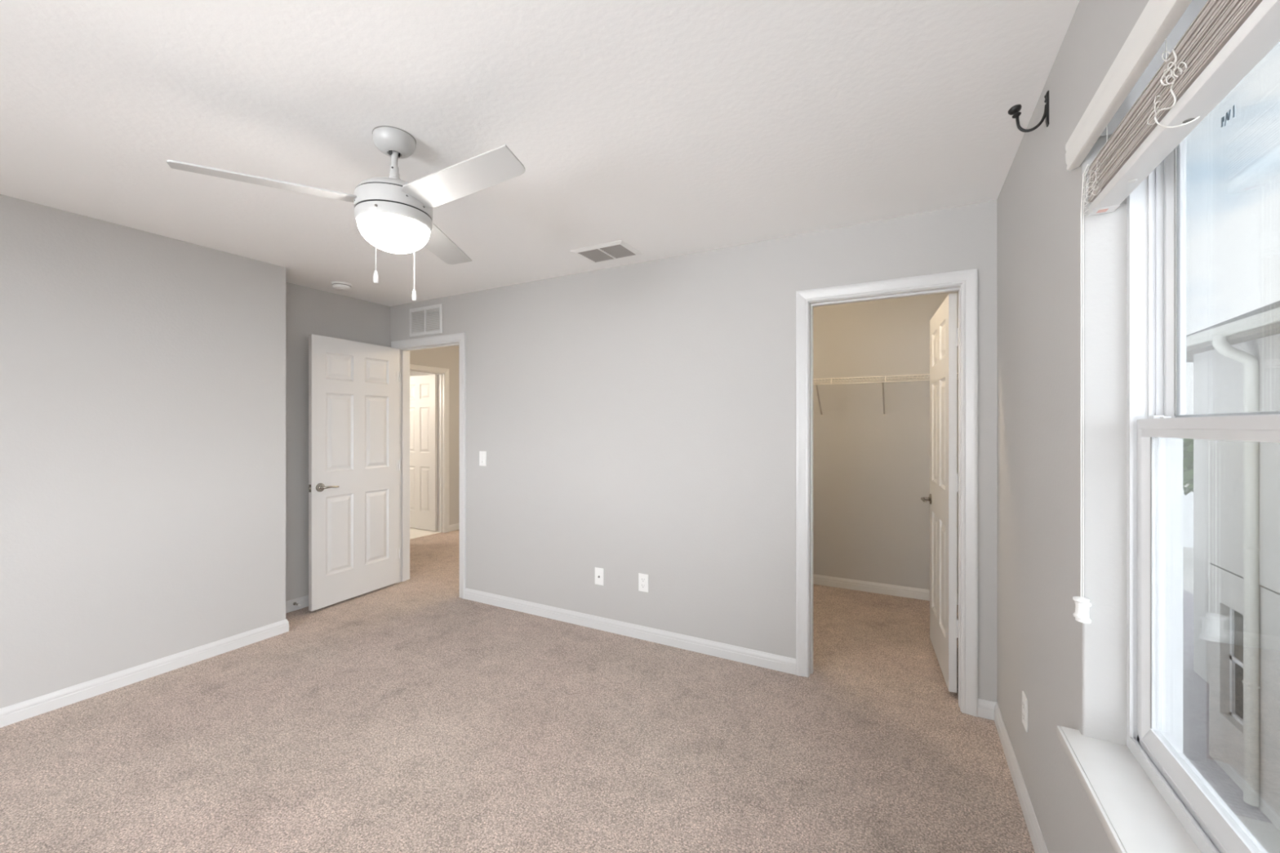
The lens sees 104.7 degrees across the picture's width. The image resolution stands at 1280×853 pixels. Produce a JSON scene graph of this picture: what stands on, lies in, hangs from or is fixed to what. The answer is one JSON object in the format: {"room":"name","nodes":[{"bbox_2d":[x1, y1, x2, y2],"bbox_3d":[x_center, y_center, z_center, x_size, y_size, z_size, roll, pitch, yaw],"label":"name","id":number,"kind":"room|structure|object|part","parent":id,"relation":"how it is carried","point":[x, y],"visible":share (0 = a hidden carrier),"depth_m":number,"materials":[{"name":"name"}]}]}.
{"room":"empty bedroom","nodes":[
{"label":"empty bedroom","id":0,"kind":"room"},
{"bbox_2d":[0,194,285,708],"bbox_3d":[-3.560,0.157,1.617,0.500,2.480,4.108,0,0,28],"label":"wall","id":1,"kind":"structure","parent":0,"point":[143,373],"depth_m":2.63,"materials":[{"name":"grey paint"}]},
{"bbox_2d":[0,595,308,727],"bbox_3d":[-3.256,1.336,2.036,0.384,0.084,5.133,0,0,28],"label":"baseboard","id":2,"kind":"structure","parent":1,"relation":"attached to","point":[25,709],"depth_m":2.67,"materials":[{"name":"white paint"}]},
{"bbox_2d":[285,282,390,601],"bbox_3d":[-2.512,0.157,3.967,0.117,2.480,1.025,0,0,28],"label":"wall","id":3,"kind":"structure","parent":0,"point":[308,311],"depth_m":3.75,"materials":[{"name":"grey paint"}]},
{"bbox_2d":[409,371,436,376],"bbox_3d":[-1.546,0.157,6.884,5.600,2.480,0.100,0,0,28],"label":"wall","id":4,"kind":"structure","parent":0,"point":[411,373],"depth_m":7.89,"materials":[{"name":"grey paint"}]},
{"bbox_2d":[409,346,459,524],"bbox_3d":[-2.734,0.157,6.129,0.117,2.480,2.350,0,0,28],"label":"wall","id":5,"kind":"structure","parent":0,"point":[448,357],"depth_m":6.51,"materials":[{"name":"grey paint"}]},
{"bbox_2d":[409,374,437,531],"bbox_3d":[-2.955,0.346,6.588,0.702,2.030,0.155,0,0,28],"label":"door","id":6,"kind":"structure","parent":5,"relation":"in","point":[423,388],"depth_m":6.52,"materials":[{"name":"white paint"}]},
{"bbox_2d":[409,364,448,533],"bbox_3d":[-2.750,0.315,6.099,0.151,2.124,0.848,0,0,28],"label":"trim","id":7,"kind":"structure","parent":5,"relation":"attached to","point":[442,374],"depth_m":6.40,"materials":[{"name":"white paint"}]},
{"bbox_2d":[448,523,459,531],"bbox_3d":[-0.799,1.336,5.985,3.435,0.084,0.785,0,0,28],"label":"baseboard","id":8,"kind":"structure","parent":5,"relation":"attached to","point":[452,527],"depth_m":6.51,"materials":[{"name":"white paint"}]},
{"bbox_2d":[0,527,1035,852],"bbox_3d":[-2.369,1.525,2.904,8.089,0.304,7.900,0,0,28],"label":"floor","id":9,"kind":"structure","parent":0,"point":[413,715],"depth_m":2.12,"materials":[{"name":"carpet"}]},
{"bbox_2d":[0,0,1079,346],"bbox_3d":[-2.369,-1.163,2.904,8.089,0.200,7.900,0,0,28],"label":"ceiling","id":10,"kind":"structure","parent":0,"point":[663,129],"depth_m":1.69,"materials":[{"name":"white paint"}]},
{"bbox_2d":[331,281,352,291],"bbox_3d":[-2.229,-1.041,3.696,0.136,0.044,0.136,0,0,28],"label":"smoke detector","id":11,"kind":"object","parent":10,"relation":"attached to","point":[340,286],"visible":1,"depth_m":3.66,"materials":[{"name":"white plastic"}]},
{"bbox_2d":[166,125,524,301],"bbox_3d":[-0.788,-0.776,1.789,1.024,0.574,1.128,0,0,28],"label":"ceiling fan","id":12,"kind":"object","parent":10,"relation":"hanging from","point":[394,215],"visible":1,"depth_m":1.71,"materials":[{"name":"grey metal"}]},
{"bbox_3d":[-1.231,-0.809,1.642,0.521,0.032,0.123,0,0,-29],"label":"blade","id":13,"kind":"part","parent":12,"relation":"part of","materials":[{"name":"grey wood"}]},
{"bbox_3d":[-0.902,-0.640,1.688,0.003,0.225,0.003,0,0,28],"label":"pull chain","id":14,"kind":"part","parent":12,"relation":"part of","materials":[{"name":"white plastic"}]},
{"bbox_3d":[-0.904,-0.689,1.821,0.239,0.089,0.239,0,0,28],"label":"light globe","id":15,"kind":"part","parent":12,"relation":"part of","materials":[{"name":"white glass"}]},
{"bbox_3d":[-0.892,-0.644,1.953,0.003,0.214,0.003,0,0,28],"label":"pull chain","id":16,"kind":"part","parent":12,"relation":"part of","materials":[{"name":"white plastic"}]},
{"bbox_3d":[-0.896,-0.809,2.193,0.123,0.032,0.521,0,0,1],"label":"blade","id":17,"kind":"part","parent":12,"relation":"part of","materials":[{"name":"grey wood"}]},
{"bbox_3d":[-0.586,-0.809,1.627,0.521,0.032,0.123,0,0,31],"label":"blade","id":18,"kind":"part","parent":12,"relation":"part of","materials":[{"name":"grey wood"}]},
{"bbox_2d":[570,240,643,263],"bbox_3d":[-0.202,-1.058,3.021,0.360,0.010,0.260,0,0,28],"label":"ceiling vent","id":19,"kind":"object","parent":10,"relation":"in","point":[616,250],"visible":1,"depth_m":3.00,"materials":[{"name":"white plastic"}]},
{"bbox_2d":[390,200,996,702],"bbox_3d":[-0.831,0.157,3.719,5.741,2.480,0.117,0,0,28],"label":"wall","id":20,"kind":"structure","parent":0,"point":[629,420],"depth_m":3.10,"materials":[{"name":"grey paint"}]},
{"bbox_2d":[308,333,400,611],"bbox_3d":[-2.272,0.342,3.978,0.155,2.035,0.774,0,0,24],"label":"door","id":21,"kind":"structure","parent":20,"relation":"in","point":[354,463],"depth_m":3.91,"materials":[{"name":"white paint"}]},
{"bbox_3d":[-2.320,0.457,3.712,0.028,0.021,0.120,0,0,24],"label":"lever handle","id":22,"kind":"part","parent":21,"relation":"part of","materials":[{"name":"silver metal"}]},
{"bbox_2d":[409,303,442,337],"bbox_3d":[-1.810,-0.889,4.168,0.399,0.240,0.010,0,0,28],"label":"air vent","id":23,"kind":"object","parent":20,"relation":"in","point":[427,320],"visible":1,"depth_m":4.16,"materials":[{"name":"white metal"}]},
{"bbox_2d":[391,332,466,599],"bbox_3d":[-1.764,0.315,4.215,0.903,2.124,0.151,0,0,28],"label":"trim","id":24,"kind":"structure","parent":20,"relation":"attached to","point":[405,346],"depth_m":4.36,"materials":[{"name":"white paint"}]},
{"bbox_2d":[479,451,486,466],"bbox_3d":[-1.229,0.253,3.858,0.070,0.115,0.010,0,0,28],"label":"light switch","id":25,"kind":"object","parent":20,"relation":"attached to","point":[482,455],"visible":1,"depth_m":3.85,"materials":[{"name":"white plastic"}]},
{"bbox_2d":[595,567,604,585],"bbox_3d":[-0.278,1.019,3.350,0.070,0.115,0.014,0,0,28],"label":"cable plate","id":26,"kind":"object","parent":20,"relation":"attached to","point":[599,572],"visible":1,"depth_m":3.35,"materials":[{"name":"white plastic"}]},
{"bbox_2d":[464,587,795,675],"bbox_3d":[-0.265,1.336,3.343,2.564,0.084,0.013,0,0,28],"label":"baseboard","id":27,"kind":"structure","parent":20,"relation":"attached to","point":[753,657],"depth_m":3.18,"materials":[{"name":"white paint"}]},
{"bbox_2d":[638,573,648,592],"bbox_3d":[0.022,1.012,3.194,0.070,0.115,0.007,0,0,28],"label":"electrical outlet","id":28,"kind":"object","parent":20,"relation":"attached to","point":[642,578],"visible":1,"depth_m":3.19,"materials":[{"name":"white plastic"}]},
{"bbox_2d":[795,268,977,716],"bbox_3d":[1.266,0.315,2.602,0.836,2.124,0.151,0,0,28],"label":"trim","id":29,"kind":"structure","parent":20,"relation":"attached to","point":[963,282],"depth_m":2.42,"materials":[{"name":"white paint"}]},
{"bbox_2d":[920,293,958,693],"bbox_3d":[1.741,0.338,2.826,0.156,2.022,0.713,0,0,20],"label":"door","id":30,"kind":"structure","parent":20,"relation":"in","point":[944,331],"depth_m":2.66,"materials":[{"name":"white paint"}]},
{"bbox_2d":[813,291,958,593],"bbox_3d":[1.571,0.157,4.346,2.089,2.480,0.100,0,0,28],"label":"wall","id":31,"kind":"structure","parent":0,"point":[871,468],"depth_m":4.09,"materials":[{"name":"grey paint"}]},
{"bbox_2d":[813,573,958,604],"bbox_3d":[1.178,1.336,3.607,2.089,0.084,1.575,0,0,28],"label":"baseboard","id":32,"kind":"structure","parent":31,"relation":"attached to","point":[842,583],"depth_m":4.08,"materials":[{"name":"white paint"}]},
{"bbox_2d":[813,373,958,416],"bbox_3d":[1.471,-0.234,4.158,2.081,0.299,0.327,0,0,28],"label":"wire shelf","id":33,"kind":"object","parent":31,"relation":"attached to","point":[885,376],"visible":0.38,"depth_m":3.93,"materials":[{"name":"white metal"}]},
{"bbox_3d":[1.471,-0.359,4.157,2.081,0.047,0.323,0,0,28],"label":"rail","id":34,"kind":"part","parent":33,"relation":"part of","materials":[{"name":"white metal"}]},
{"bbox_2d":[996,0,1149,852],"bbox_3d":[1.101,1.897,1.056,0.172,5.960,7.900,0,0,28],"label":"wall","id":35,"kind":"structure","parent":0,"point":[1071,673],"depth_m":1.38,"materials":[{"name":"grey paint"}]},
{"bbox_2d":[977,697,1048,852],"bbox_3d":[0.435,1.336,0.070,0.076,0.084,5.133,0,0,28],"label":"baseboard","id":36,"kind":"structure","parent":35,"relation":"attached to","point":[988,709],"depth_m":1.88,"materials":[{"name":"white paint"}]},
{"bbox_2d":[1022,690,1027,732],"bbox_3d":[1.382,1.024,1.776,0.007,0.115,0.070,0,0,28],"label":"electrical outlet","id":37,"kind":"object","parent":35,"relation":"attached to","point":[1024,700],"visible":1,"depth_m":1.76,"materials":[{"name":"white plastic"}]},
{"bbox_2d":[1008,90,1048,132],"bbox_3d":[1.195,-0.960,1.522,0.100,0.108,0.035,0,0,28],"label":"curtain hook","id":38,"kind":"object","parent":35,"relation":"attached to","point":[1014,110],"visible":1,"depth_m":1.52,"materials":[{"name":"black metal"}]},
{"bbox_3d":[1.166,-0.977,1.537,0.035,0.036,0.035,0,0,28],"label":"knob","id":39,"kind":"part","parent":38,"relation":"part of","materials":[{"name":"black metal"}]},
{"bbox_3d":[1.203,-0.941,1.518,0.080,0.071,0.008,0,0,28],"label":"arm","id":40,"kind":"part","parent":38,"relation":"part of","materials":[{"name":"black metal"}]},
{"bbox_3d":[1.236,-0.963,1.500,0.007,0.102,0.016,0,0,28],"label":"plate","id":41,"kind":"part","parent":38,"relation":"part of","materials":[{"name":"black metal"}]},
{"bbox_2d":[1057,105,1279,852],"bbox_3d":[0.860,0.035,0.648,0.217,1.505,1.273,0,0,28],"label":"window","id":42,"kind":"structure","parent":35,"relation":"in","point":[1146,795],"depth_m":1.13,"materials":[{"name":"white plastic"}]},
{"bbox_3d":[0.821,0.775,0.669,0.129,0.025,1.273,0,0,28],"label":"sill","id":43,"kind":"part","parent":42,"relation":"part of","materials":[{"name":"white wood"}]},
{"bbox_2d":[1065,0,1279,623],"bbox_3d":[0.819,-0.119,0.671,0.095,1.195,1.243,0,0,28],"label":"window blind","id":44,"kind":"object","parent":42,"relation":"attached to","point":[1180,59],"visible":1,"depth_m":0.86,"materials":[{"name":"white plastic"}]},
{"bbox_3d":[1.081,-0.107,1.202,0.014,1.055,0.003,0,0,37],"label":"pull cord","id":45,"kind":"part","parent":44,"relation":"part of","materials":[{"name":"white fabric"}]},
{"bbox_3d":[1.092,-0.101,1.209,0.014,1.067,0.003,0,0,37],"label":"pull cord","id":46,"kind":"part","parent":44,"relation":"part of","materials":[{"name":"white fabric"}]},
{"bbox_3d":[0.918,-0.566,0.829,0.060,0.127,0.078,0,0,28],"label":"lift cord","id":47,"kind":"part","parent":44,"relation":"part of","materials":[{"name":"white fabric"}]},
{"bbox_3d":[0.835,-0.526,0.669,0.046,0.023,1.197,0,0,28],"label":"rail","id":48,"kind":"part","parent":44,"relation":"part of","materials":[{"name":"white plastic"}]},
{"bbox_3d":[0.916,0.024,0.621,0.092,1.483,1.217,0,0,28],"label":"frame","id":49,"kind":"part","parent":42,"relation":"part of","materials":[{"name":"white plastic"}]},
{"bbox_3d":[0.907,0.361,0.626,0.044,0.756,1.189,0,0,28],"label":"sash","id":50,"kind":"part","parent":42,"relation":"part of","materials":[{"name":"white plastic"}]},
{"bbox_3d":[0.940,-0.348,0.609,0.026,0.707,1.183,0,0,28],"label":"sash","id":51,"kind":"part","parent":42,"relation":"part of","materials":[{"name":"white plastic"}]},
{"label":"outside","id":52,"kind":"structure","parent":0,"visible":0},
{"bbox_2d":[1182,546,1279,852],"bbox_3d":[33.778,5.027,-0.990,59.439,0.300,110.000,0,0,28],"label":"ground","id":53,"kind":"structure","parent":52,"point":[1267,834],"depth_m":6.04,"materials":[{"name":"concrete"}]},
{"bbox_2d":[1182,441,1193,547],"bbox_3d":[21.630,2.677,23.604,12.800,4.400,6.800,0,0,28],"label":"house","id":54,"kind":"structure","parent":53,"relation":"on","point":[1188,500],"depth_m":19.90,"materials":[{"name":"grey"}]},
{"bbox_3d":[20.647,3.777,20.694,4.000,2.200,0.060,0,0,28],"label":"garage door","id":55,"kind":"part","parent":54,"relation":"part of","materials":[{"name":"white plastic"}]},
{"bbox_2d":[1182,438,1193,495],"bbox_3d":[20.245,2.063,17.606,2.819,5.639,2.893,0,0,28],"label":"tree","id":56,"kind":"object","parent":53,"relation":"on","point":[1188,446],"visible":0.12,"depth_m":17.32,"materials":[{"name":"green plant"}]},
{"bbox_2d":[1182,588,1272,823],"bbox_3d":[12.020,4.871,13.426,6.200,0.012,17.000,0,0,28],"label":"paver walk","id":57,"kind":"structure","parent":53,"relation":"on","point":[1195,688],"depth_m":7.93,"materials":[{"name":"concrete"}]},
{"bbox_2d":[1186,300,1279,831],"bbox_3d":[10.296,0.881,3.497,7.710,7.993,11.850,0,0,28],"label":"neighbor house","id":58,"kind":"structure","parent":53,"relation":"on","point":[1236,361],"depth_m":6.59,"materials":[{"name":"beige paint"}]},
{"bbox_3d":[8.227,3.687,6.649,0.005,0.820,0.810,0,0,28],"label":"ground floor glass","id":59,"kind":"part","parent":58,"relation":"part of","materials":[{"name":"grey glass"}]}
]}

